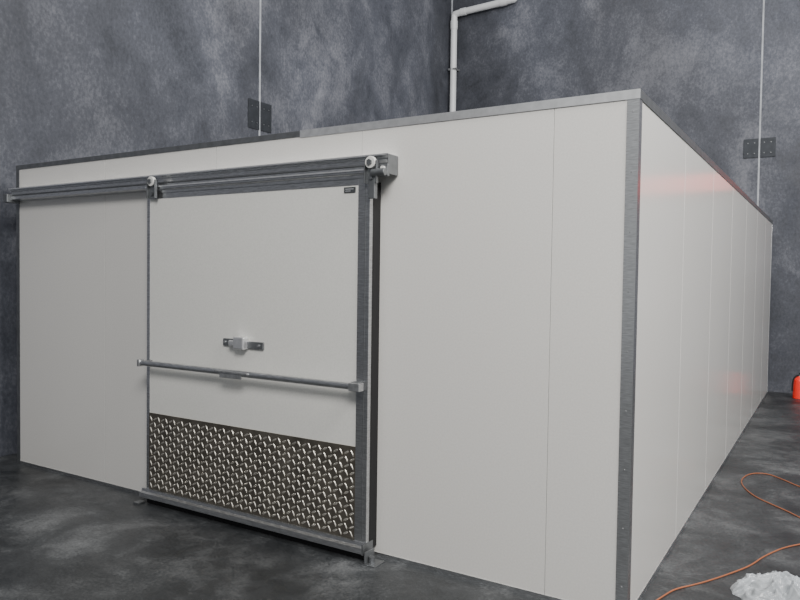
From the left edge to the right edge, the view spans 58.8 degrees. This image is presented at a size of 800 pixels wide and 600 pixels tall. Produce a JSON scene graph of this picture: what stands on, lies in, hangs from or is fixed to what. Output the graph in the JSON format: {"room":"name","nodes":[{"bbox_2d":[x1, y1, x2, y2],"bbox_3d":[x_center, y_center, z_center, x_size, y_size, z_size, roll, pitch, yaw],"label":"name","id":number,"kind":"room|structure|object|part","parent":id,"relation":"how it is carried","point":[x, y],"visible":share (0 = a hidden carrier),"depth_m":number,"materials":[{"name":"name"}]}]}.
{"room":"warehouse interior","nodes":[
{"label":"warehouse interior","id":0,"kind":"room"},
{"bbox_2d":[0,0,451,456],"bbox_3d":[-4.121,-2.656,4.691,0.200,8.000,19.250,2,2,31],"label":"wall","id":1,"kind":"structure","parent":0,"point":[79,78],"depth_m":7.45,"materials":[{"name":"concrete"}]},
{"bbox_2d":[248,98,271,132],"bbox_3d":[-1.676,-2.205,8.501,0.018,0.340,0.400,2,2,31],"label":"plate","id":2,"kind":"object","parent":1,"relation":"attached to","point":[255,107],"visible":1,"depth_m":8.49,"materials":[{"name":"grey metal"}]},
{"bbox_2d":[259,0,260,135],"bbox_3d":[-1.681,-2.745,8.490,0.014,8.000,0.028,2,2,31],"label":"trim","id":3,"kind":"structure","parent":1,"relation":"attached to","point":[260,0],"depth_m":8.48,"materials":[{"name":"grey metal"}]},
{"bbox_2d":[373,182,380,546],"bbox_3d":[-0.882,0.336,4.370,1.772,2.010,0.033,2,2,31],"label":"door gasket","id":4,"kind":"structure","parent":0,"point":[379,184],"depth_m":3.91,"materials":[{"name":"black rubber"}]},
{"bbox_2d":[0,391,799,599],"bbox_3d":[1.846,1.643,1.196,14.470,0.200,19.350,2,2,31],"label":"floor","id":5,"kind":"structure","parent":0,"point":[63,537],"depth_m":4.01,"materials":[{"name":"concrete"}]},
{"bbox_2d":[133,500,144,504],"bbox_3d":[-1.766,1.370,4.805,0.050,0.012,0.060,2,2,31],"label":"floor guide","id":6,"kind":"object","parent":5,"relation":"on","point":[138,502],"visible":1,"depth_m":4.79,"materials":[{"name":"metal"}]},
{"bbox_2d":[147,499,363,559],"bbox_3d":[-0.940,1.374,4.372,1.790,0.046,0.055,2,2,31],"label":"bottom seal","id":7,"kind":"object","parent":5,"relation":"on","point":[291,538],"visible":0.36,"depth_m":4.28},
{"bbox_2d":[361,548,384,567],"bbox_3d":[-0.147,1.394,3.849,0.090,0.070,0.100,2,2,31],"label":"floor guide","id":8,"kind":"object","parent":5,"relation":"on","point":[370,552],"visible":0.83,"depth_m":3.83,"materials":[{"name":"metal"}]},
{"bbox_2d":[369,556,374,563],"bbox_3d":[-0.152,1.406,3.840,0.032,0.034,0.032,2,2,31],"label":"roller","id":9,"kind":"object","parent":8,"relation":"on","point":[371,558],"visible":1,"depth_m":3.83,"materials":[{"name":"metal"}]},
{"bbox_2d":[20,392,766,599],"bbox_3d":[1.028,1.304,7.846,4.833,0.022,7.853,2,2,31],"label":"base angle","id":10,"kind":"object","parent":5,"relation":"on","point":[491,583],"visible":0.78,"depth_m":3.88,"materials":[{"name":"metal"}]},
{"bbox_2d":[19,89,772,599],"bbox_3d":[1.042,0.111,7.840,4.875,2.408,7.900,2,2,31],"label":"cold room","id":11,"kind":"structure","parent":5,"relation":"on","point":[467,227],"depth_m":3.73,"materials":[{"name":"metal"}]},
{"bbox_2d":[16,170,20,462],"bbox_3d":[-3.072,0.124,5.756,0.043,2.404,0.053,2,2,31],"label":"corner angle","id":12,"kind":"object","parent":11,"relation":"attached to","point":[17,171],"visible":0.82,"depth_m":5.73,"materials":[{"name":"metal"}]},
{"bbox_3d":[-2.619,0.142,5.463,1.117,2.400,0.020,2,2,31],"label":"panel","id":13,"kind":"part","parent":11,"relation":"part of","materials":[{"name":"white metal"}]},
{"bbox_2d":[16,131,299,169],"bbox_3d":[-1.823,-1.021,4.962,2.930,0.034,0.055,2,2,31],"label":"flashing","id":14,"kind":"object","parent":11,"relation":"attached to","point":[295,133],"visible":0.93,"depth_m":4.76,"materials":[{"name":"metal"}]},
{"bbox_3d":[-1.663,0.174,4.878,1.118,2.400,0.020,2,2,31],"label":"panel","id":15,"kind":"part","parent":11,"relation":"part of","materials":[{"name":"white metal"}]},
{"bbox_2d":[11,155,387,200],"bbox_3d":[-1.551,-0.783,4.724,3.555,0.085,0.084,2,2,31],"label":"track","id":16,"kind":"object","parent":11,"relation":"attached to","point":[382,159],"depth_m":4.60,"materials":[{"name":"metal"}]},
{"bbox_2d":[3,194,18,203],"bbox_3d":[-3.087,-0.803,5.634,0.055,0.065,0.100,2,2,31],"label":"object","id":17,"kind":"object","parent":16,"relation":"attached to","point":[6,197],"visible":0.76,"depth_m":5.60,"materials":[{"name":"metal"}]},
{"bbox_3d":[-1.567,-0.779,4.698,3.535,0.008,0.006,2,2,31],"label":"track slot","id":18,"kind":"part","parent":16,"relation":"part of","materials":[{"name":"silver metal"}]},
{"bbox_2d":[9,153,396,189],"bbox_3d":[-1.553,-0.826,4.718,3.555,0.008,0.094,2,2,31],"label":"flange","id":19,"kind":"object","parent":16,"relation":"attached to","point":[381,154],"visible":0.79,"depth_m":4.42,"materials":[{"name":"metal"}]},
{"bbox_2d":[146,171,363,192],"bbox_3d":[-0.916,-0.704,4.269,1.820,0.045,0.024,2,2,31],"label":"rail","id":20,"kind":"object","parent":16,"relation":"attached to","point":[352,176],"visible":0.65,"depth_m":4.19,"materials":[{"name":"metal"}]},
{"bbox_2d":[145,169,363,187],"bbox_3d":[-0.921,-0.724,4.259,1.820,0.008,0.014,2,2,31],"label":"hanger rail lip","id":21,"kind":"object","parent":20,"relation":"attached to","point":[356,169],"depth_m":4.18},
{"bbox_2d":[137,176,377,542],"bbox_3d":[-0.925,0.333,4.287,1.845,2.040,0.154,2,2,31],"label":"sliding door","id":22,"kind":"structure","parent":20,"relation":"hanging from","point":[367,246],"depth_m":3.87,"materials":[{"name":"metal"}]},
{"bbox_2d":[147,179,157,198],"bbox_3d":[-1.631,-0.730,4.670,0.080,0.120,0.026,2,2,31],"label":"bracket","id":23,"kind":"object","parent":22,"relation":"attached to","point":[154,188],"visible":0.87,"depth_m":4.67,"materials":[{"name":"metal"}]},
{"bbox_2d":[147,179,153,195],"bbox_3d":[-1.637,-0.741,4.661,0.028,0.108,0.035,2,2,31],"label":"roller axle","id":24,"kind":"object","parent":23,"relation":"attached to","point":[149,181],"visible":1,"depth_m":4.65,"materials":[{"name":"metal"}]},
{"bbox_2d":[147,176,155,185],"bbox_3d":[-1.633,-0.779,4.664,0.064,0.064,0.022,2,2,31],"label":"roller wheel","id":25,"kind":"object","parent":24,"relation":"attached to","point":[150,177],"visible":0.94,"depth_m":4.65,"materials":[{"name":"white plastic"}]},
{"bbox_2d":[233,336,248,349],"bbox_3d":[-0.964,0.260,4.294,0.085,0.075,0.053,2,2,31],"label":"box","id":26,"kind":"object","parent":22,"relation":"attached to","point":[239,342],"depth_m":4.27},
{"bbox_3d":[-0.952,0.266,4.309,0.330,0.052,0.015,2,2,31],"label":"handle","id":27,"kind":"part","parent":22,"relation":"part of","materials":[{"name":"grey metal"}]},
{"bbox_2d":[139,487,363,554],"bbox_3d":[-0.977,1.328,4.333,1.825,0.057,0.038,2,2,31],"label":"rail","id":28,"kind":"object","parent":22,"relation":"attached to","point":[338,542],"depth_m":4.25,"materials":[{"name":"grey metal"}]},
{"bbox_2d":[149,412,354,539],"bbox_3d":[-0.969,1.039,4.343,1.692,0.515,0.004,2,2,31],"label":"kick plate","id":29,"kind":"object","parent":22,"relation":"attached to","point":[322,444],"visible":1,"depth_m":4.28,"materials":[{"name":"silver metal"}]},
{"bbox_2d":[150,416,353,536],"bbox_3d":[-0.971,1.045,4.340,1.686,0.486,0.003,2,2,31],"label":"tread pattern","id":30,"kind":"object","parent":22,"relation":"attached to","point":[293,443],"visible":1,"depth_m":4.28,"materials":[{"name":"silver metal"}]},
{"bbox_2d":[147,360,364,390],"bbox_3d":[-0.953,0.441,4.281,1.750,0.050,0.065,2,2,31],"label":"push bar brackets","id":31,"kind":"object","parent":22,"relation":"attached to","point":[147,360],"visible":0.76,"depth_m":3.84,"materials":[{"name":"grey metal"}]},
{"bbox_2d":[214,370,247,379],"bbox_3d":[-1.012,0.450,4.259,0.270,0.042,0.025,2,2,31],"label":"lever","id":32,"kind":"object","parent":31,"relation":"attached to","point":[224,374],"visible":1,"depth_m":4.25,"materials":[{"name":"grey metal"}]},
{"bbox_2d":[139,360,347,389],"bbox_3d":[-0.970,0.442,4.254,1.750,0.038,0.038,2,2,31],"label":"push bar","id":33,"kind":"object","parent":31,"relation":"attached to","point":[254,375],"depth_m":4.15,"materials":[{"name":"metal"}]},
{"bbox_2d":[348,382,363,391],"bbox_3d":[-0.236,0.467,3.805,0.070,0.044,0.046,2,2,31],"label":"end cap","id":34,"kind":"object","parent":33,"relation":"attached to","point":[355,387],"depth_m":3.78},
{"bbox_2d":[344,187,355,192],"bbox_3d":[-0.274,-0.602,3.879,0.075,0.030,0.006,2,2,31],"label":"label","id":35,"kind":"object","parent":22,"relation":"attached to","point":[354,189],"visible":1,"depth_m":3.87,"materials":[{"name":"metal"}]},
{"bbox_2d":[361,186,365,538],"bbox_3d":[-0.196,0.328,3.850,0.003,1.960,0.004,2,2,31],"label":"groove","id":36,"kind":"object","parent":22,"relation":"attached to","point":[365,186],"visible":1,"depth_m":3.85,"materials":[{"name":"metal"}]},
{"bbox_2d":[361,540,372,555],"bbox_3d":[-0.180,1.354,3.880,0.009,0.057,0.098,2,2,31],"label":"bracket","id":37,"kind":"object","parent":22,"relation":"attached to","point":[367,546],"depth_m":3.87,"materials":[{"name":"grey metal"}]},
{"bbox_2d":[364,160,378,183],"bbox_3d":[-0.152,-0.680,3.764,0.080,0.120,0.026,2,2,31],"label":"bracket","id":38,"kind":"object","parent":22,"relation":"attached to","point":[366,170],"visible":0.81,"depth_m":3.77,"materials":[{"name":"metal"}]},
{"bbox_2d":[366,159,372,179],"bbox_3d":[-0.158,-0.692,3.755,0.028,0.108,0.035,2,2,31],"label":"roller axle","id":39,"kind":"object","parent":38,"relation":"attached to","point":[368,161],"visible":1,"depth_m":3.74,"materials":[{"name":"metal"}]},
{"bbox_2d":[365,156,375,168],"bbox_3d":[-0.154,-0.730,3.759,0.064,0.064,0.022,2,2,31],"label":"roller wheel","id":40,"kind":"object","parent":39,"relation":"attached to","point":[372,158],"visible":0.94,"depth_m":3.75,"materials":[{"name":"white plastic"}]},
{"bbox_3d":[-0.145,-0.600,3.782,0.041,0.120,0.030,2,2,31],"label":"hanger arm","id":41,"kind":"part","parent":22,"relation":"part of","materials":[{"name":"metal"}]},
{"bbox_2d":[158,173,363,189],"bbox_3d":[-0.926,-0.707,4.261,1.790,0.005,0.003,2,2,31],"label":"groove","id":42,"kind":"object","parent":20,"relation":"attached to","point":[352,173],"depth_m":4.17,"materials":[{"name":"grey metal"}]},
{"bbox_2d":[379,164,389,176],"bbox_3d":[-0.083,-0.686,3.753,0.057,0.065,0.020,2,2,31],"label":"bracket","id":43,"kind":"object","parent":16,"relation":"attached to","point":[387,166],"depth_m":3.74,"materials":[{"name":"silver metal"}]},
{"bbox_2d":[388,154,397,175],"bbox_3d":[-0.037,-0.721,3.789,0.006,0.105,0.099,2,2,31],"label":"end cap","id":44,"kind":"object","parent":16,"relation":"attached to","point":[392,159],"visible":1,"depth_m":3.79,"materials":[{"name":"silver metal"}]},
{"bbox_2d":[370,168,386,175],"bbox_3d":[-0.113,-0.673,3.737,0.085,0.040,0.040,2,2,31],"label":"buffer","id":45,"kind":"object","parent":44,"relation":"attached to","point":[379,171],"visible":1,"depth_m":3.72,"materials":[{"name":"metal"}]},
{"bbox_3d":[-0.037,-0.721,3.789,0.006,0.105,0.099,2,2,31],"label":"plate","id":46,"kind":"part","parent":44,"relation":"part of","materials":[{"name":"metal"}]},
{"bbox_3d":[-0.704,0.206,4.290,1.127,2.400,0.020,2,2,31],"label":"panel","id":47,"kind":"part","parent":11,"relation":"part of","materials":[{"name":"white metal"}]},
{"bbox_3d":[0.250,0.238,3.706,1.105,2.400,0.020,2,2,31],"label":"panel","id":48,"kind":"part","parent":11,"relation":"part of","materials":[{"name":"white metal"}]},
{"bbox_2d":[300,89,639,137],"bbox_3d":[0.257,-0.949,3.694,1.944,0.042,0.066,2,2,31],"label":"flashing","id":49,"kind":"object","parent":11,"relation":"attached to","point":[634,93],"visible":1,"depth_m":3.56,"materials":[{"name":"metal"}]},
{"bbox_2d":[544,108,554,594],"bbox_3d":[0.723,0.254,3.417,0.003,2.400,0.019,2,2,31],"label":"joint","id":50,"kind":"object","parent":11,"relation":"attached to","point":[554,108],"visible":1,"depth_m":3.41,"materials":[{"name":"white metal"}]},
{"bbox_3d":[0.890,0.260,3.314,0.390,2.400,0.020,2,2,31],"label":"panel","id":51,"kind":"part","parent":11,"relation":"part of","materials":[{"name":"white metal"}]},
{"bbox_2d":[615,98,642,599],"bbox_3d":[1.043,0.263,3.237,0.055,2.404,0.053,2,2,31],"label":"corner angle","id":52,"kind":"object","parent":11,"relation":"attached to","point":[634,119],"visible":1,"depth_m":3.21,"materials":[{"name":"metal"}]},
{"bbox_3d":[1.353,0.253,3.714,0.020,2.400,1.145,2,2,31],"label":"panel","id":53,"kind":"part","parent":11,"relation":"part of","materials":[{"name":"white metal"}]},
{"bbox_2d":[675,160,685,537],"bbox_3d":[1.654,0.241,4.207,0.019,2.400,0.010,2,2,31],"label":"joint","id":54,"kind":"object","parent":11,"relation":"attached to","point":[685,160],"visible":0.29,"depth_m":4.20,"materials":[{"name":"grey metal"}]},
{"bbox_3d":[1.950,0.230,4.688,0.020,2.400,1.120,2,2,31],"label":"panel","id":55,"kind":"part","parent":11,"relation":"part of","materials":[{"name":"white metal"}]},
{"bbox_3d":[2.540,0.207,5.651,0.020,2.400,1.120,2,2,31],"label":"panel","id":56,"kind":"part","parent":11,"relation":"part of","materials":[{"name":"white metal"}]},
{"bbox_3d":[3.131,0.184,6.614,0.020,2.400,1.120,2,2,31],"label":"panel","id":57,"kind":"part","parent":11,"relation":"part of","materials":[{"name":"white metal"}]},
{"bbox_3d":[3.721,0.160,7.577,0.020,2.400,1.120,2,2,31],"label":"panel","id":58,"kind":"part","parent":11,"relation":"part of","materials":[{"name":"white metal"}]},
{"bbox_3d":[4.312,0.137,8.541,0.020,2.400,1.120,2,2,31],"label":"panel","id":59,"kind":"part","parent":11,"relation":"part of","materials":[{"name":"white metal"}]},
{"bbox_3d":[4.890,0.115,9.485,0.020,2.400,1.075,2,2,31],"label":"panel","id":60,"kind":"part","parent":11,"relation":"part of","materials":[{"name":"white metal"}]},
{"bbox_2d":[656,473,799,599],"bbox_3d":[2.534,1.447,4.293,1.345,0.008,2.920,2,2,31],"label":"extension cord","id":61,"kind":"object","parent":5,"relation":"on","point":[662,596],"visible":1,"depth_m":4.01,"materials":[{"name":"orange rubber"}]},
{"bbox_3d":[2.151,1.453,3.934,2.153,0.008,0.367,0,2,-20],"label":"cord","id":62,"kind":"part","parent":61,"relation":"part of","materials":[{"name":"orange rubber"}]},
{"bbox_2d":[730,571,799,599],"bbox_3d":[1.910,1.416,3.516,0.514,0.101,0.389,1,2,3],"label":"plastic bag","id":63,"kind":"object","parent":5,"relation":"on","point":[775,585],"visible":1,"depth_m":3.50,"materials":[{"name":"grey plastic"}]},
{"bbox_2d":[791,373,799,398],"bbox_3d":[5.354,1.149,9.501,0.188,0.345,0.155,2,2,31],"label":"fire extinguisher","id":64,"kind":"object","parent":5,"relation":"on","point":[795,388],"visible":1,"depth_m":9.47,"materials":[{"name":"red paint"}]},
{"bbox_2d":[453,0,799,392],"bbox_3d":[6.981,-2.644,9.060,14.170,8.000,0.200,2,2,31],"label":"wall","id":65,"kind":"structure","parent":0,"point":[698,61],"depth_m":10.54,"materials":[{"name":"concrete"}]},
{"bbox_2d":[448,0,516,111],"bbox_3d":[1.407,-2.825,12.260,1.256,8.000,0.164,2,2,31],"label":"downpipe","id":66,"kind":"object","parent":65,"relation":"attached to","point":[464,11],"visible":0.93,"depth_m":12.43,"materials":[{"name":"white plastic"}]},
{"bbox_2d":[743,137,775,158],"bbox_3d":[5.111,-2.163,10.090,0.410,0.270,0.018,2,2,31],"label":"plate","id":67,"kind":"object","parent":65,"relation":"attached to","point":[767,145],"visible":1,"depth_m":10.08,"materials":[{"name":"grey metal"}]},
{"bbox_2d":[757,0,764,206],"bbox_3d":[5.126,-2.703,10.085,0.022,8.000,0.014,2,2,31],"label":"trim","id":68,"kind":"structure","parent":65,"relation":"attached to","point":[763,0],"depth_m":10.08,"materials":[{"name":"grey metal"}]}
]}

